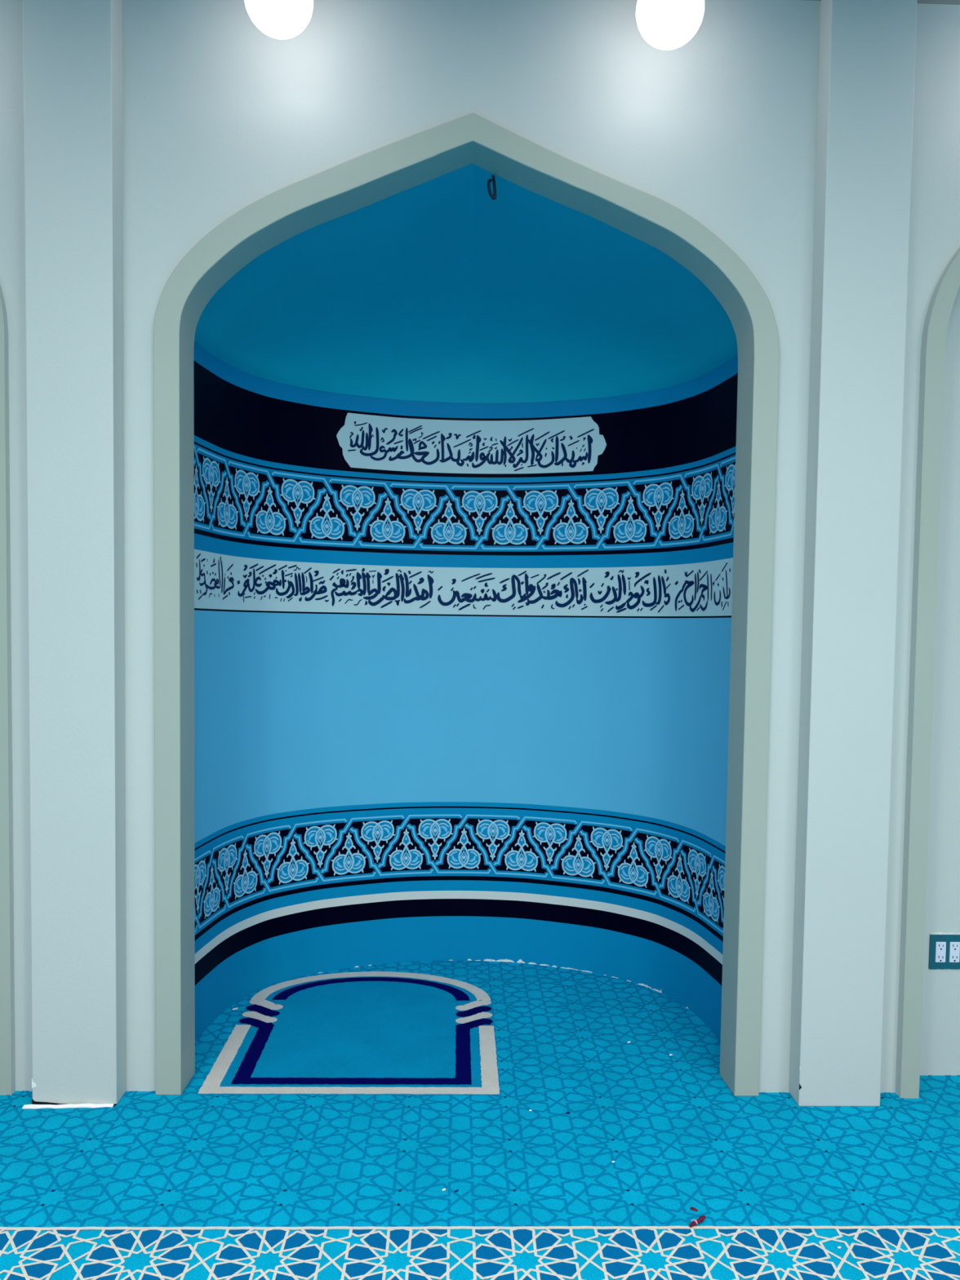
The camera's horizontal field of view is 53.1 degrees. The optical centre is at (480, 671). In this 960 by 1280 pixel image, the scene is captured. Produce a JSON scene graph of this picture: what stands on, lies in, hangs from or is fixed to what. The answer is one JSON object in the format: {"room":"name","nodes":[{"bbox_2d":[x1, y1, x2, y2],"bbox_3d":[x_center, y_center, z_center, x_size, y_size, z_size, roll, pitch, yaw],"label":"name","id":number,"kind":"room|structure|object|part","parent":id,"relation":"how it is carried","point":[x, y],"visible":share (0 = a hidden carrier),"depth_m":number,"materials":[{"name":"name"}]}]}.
{"room":"mosque","nodes":[
{"label":"mosque","id":0,"kind":"room"},
{"bbox_2d":[0,0,959,1093],"bbox_3d":[-0.043,-0.352,2.993,8.400,3.320,0.167,1,3,-1],"label":"wall","id":1,"kind":"structure","parent":0,"point":[221,114],"depth_m":2.86,"materials":[{"name":"white paint"}]},
{"bbox_2d":[0,284,15,1094],"bbox_3d":[-2.348,-0.290,2.904,1.872,3.141,0.143,1,3,-1],"label":"trim","id":2,"kind":"structure","parent":1,"relation":"attached to","point":[7,1051],"depth_m":2.88,"materials":[{"name":"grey paint"}]},
{"bbox_2d":[22,0,126,1105],"bbox_3d":[-1.196,-0.361,2.848,0.250,3.320,0.109,1,3,-1],"label":"pilaster","id":3,"kind":"object","parent":1,"relation":"attached to","point":[73,49],"visible":1,"depth_m":2.80,"materials":[{"name":"white paint"}]},
{"bbox_2d":[153,112,779,1096],"bbox_3d":[-0.048,-0.169,2.963,1.864,2.956,0.142,1,3,-1],"label":"trim","id":4,"kind":"structure","parent":1,"relation":"attached to","point":[359,182],"depth_m":2.90,"materials":[{"name":"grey paint"}]},
{"bbox_2d":[487,174,496,199],"bbox_3d":[0.033,-1.491,2.958,0.029,0.085,0.032,1,3,-1],"label":"cable loop","id":5,"kind":"object","parent":1,"relation":"hanging from","point":[493,196],"visible":1,"depth_m":2.95,"materials":[{"name":"black rubber"}]},
{"bbox_2d":[788,0,917,1106],"bbox_3d":[1.114,-0.333,2.902,0.251,3.320,0.109,1,3,-1],"label":"pilaster","id":6,"kind":"object","parent":1,"relation":"attached to","point":[868,47],"visible":1,"depth_m":2.85,"materials":[{"name":"white paint"}]},
{"bbox_2d":[895,248,959,1097],"bbox_3d":[2.258,-0.233,3.009,1.872,3.141,0.153,1,3,-1],"label":"trim","id":7,"kind":"structure","parent":1,"relation":"attached to","point":[932,359],"depth_m":2.93,"materials":[{"name":"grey paint"}]},
{"bbox_2d":[928,933,959,969],"bbox_3d":[1.515,0.912,3.119,0.116,0.123,0.011,1,3,-1],"label":"electrical outlet","id":8,"kind":"object","parent":1,"relation":"attached to","point":[944,948],"visible":1,"depth_m":3.12,"materials":[{"name":"teal plastic"}]},
{"bbox_2d":[935,942,946,962],"bbox_3d":[1.492,0.912,3.118,0.033,0.067,0.009,1,3,-1],"label":"socket","id":9,"kind":"object","parent":8,"relation":"attached to","point":[940,947],"depth_m":3.11,"materials":[{"name":"white plastic"}]},
{"bbox_2d":[949,942,959,962],"bbox_3d":[1.538,0.912,3.119,0.033,0.067,0.009,1,3,-1],"label":"socket","id":10,"kind":"object","parent":8,"relation":"attached to","point":[954,947],"depth_m":3.11,"materials":[{"name":"white plastic"}]},
{"bbox_2d":[0,960,959,1279],"bbox_3d":[0.004,1.478,0.068,8.600,0.062,8.350,1,3,-1],"label":"floor","id":11,"kind":"structure","parent":0,"point":[188,1185],"depth_m":2.55,"materials":[{"name":"teal carpet"}]},
{"bbox_2d":[22,1103,113,1109],"bbox_3d":[-1.229,1.296,2.860,0.263,0.006,0.017,1,3,-3],"label":"trim strip","id":12,"kind":"object","parent":11,"relation":"on","point":[68,1105],"visible":1,"depth_m":2.86,"materials":[{"name":"white plastic"}]},
{"bbox_2d":[197,971,500,1095],"bbox_3d":[-0.418,1.279,3.482,0.931,0.003,1.050,1,3,-1],"label":"rug","id":13,"kind":"object","parent":11,"relation":"on","point":[362,1033],"visible":1,"depth_m":3.35,"materials":[{"name":"blue fabric"}]},
{"bbox_2d":[193,164,737,1039],"bbox_3d":[-0.059,-0.152,3.564,1.861,2.884,1.060,1,3,-1],"label":"niche","id":14,"kind":"object","parent":11,"relation":"on","point":[461,671],"visible":0.88,"depth_m":3.89,"materials":[{"name":"blue paint"}]},
{"bbox_3d":[-0.077,1.187,3.629,1.860,0.204,1.058,1,3,-1],"label":"skirting","id":15,"kind":"part","parent":14,"relation":"part of","materials":[{"name":"blue paint"}]},
{"bbox_3d":[-0.063,0.190,3.582,1.860,0.798,1.058,1,3,-1],"label":"wall panel","id":16,"kind":"part","parent":14,"relation":"part of","materials":[{"name":"blue paint"}]},
{"bbox_3d":[-0.040,-0.943,3.982,1.103,0.223,0.150,1,3,-1],"label":"inscription panel","id":17,"kind":"part","parent":14,"relation":"part of","materials":[{"name":"paint"}]},
{"bbox_2d":[689,1206,697,1211],"bbox_3d":[0.531,1.342,2.396,0.022,0.004,0.008,3,3,35],"label":"scrap","id":18,"kind":"object","parent":11,"relation":"on","point":[691,1207],"visible":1,"depth_m":2.39,"materials":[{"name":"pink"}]},
{"bbox_2d":[688,1215,706,1227],"bbox_3d":[0.526,1.338,2.337,0.053,0.014,0.019,-2,4,-45],"label":"scrap","id":19,"kind":"object","parent":11,"relation":"on","point":[702,1218],"visible":1,"depth_m":2.33,"materials":[{"name":"pink"}]},
{"bbox_2d":[808,0,959,4],"bbox_3d":[0.062,-1.892,-0.617,8.600,0.100,7.300,1,3,-1],"label":"ceiling","id":20,"kind":"structure","parent":0,"point":[922,2],"depth_m":2.85,"materials":[{"name":"grey paint"}]},
{"bbox_2d":[244,0,313,39],"bbox_3d":[-0.540,-1.854,2.566,0.182,0.293,0.182,1,3,-1],"label":"globe lamp","id":21,"kind":"object","parent":20,"relation":"hanging from","point":[277,19],"visible":1,"depth_m":2.54,"materials":[{"name":"white glass"}]},
{"bbox_2d":[635,0,704,49],"bbox_3d":[0.511,-1.841,2.591,0.182,0.293,0.182,1,3,-1],"label":"globe lamp","id":22,"kind":"object","parent":20,"relation":"hanging from","point":[664,24],"visible":1,"depth_m":2.55,"materials":[{"name":"white glass"}]}
]}

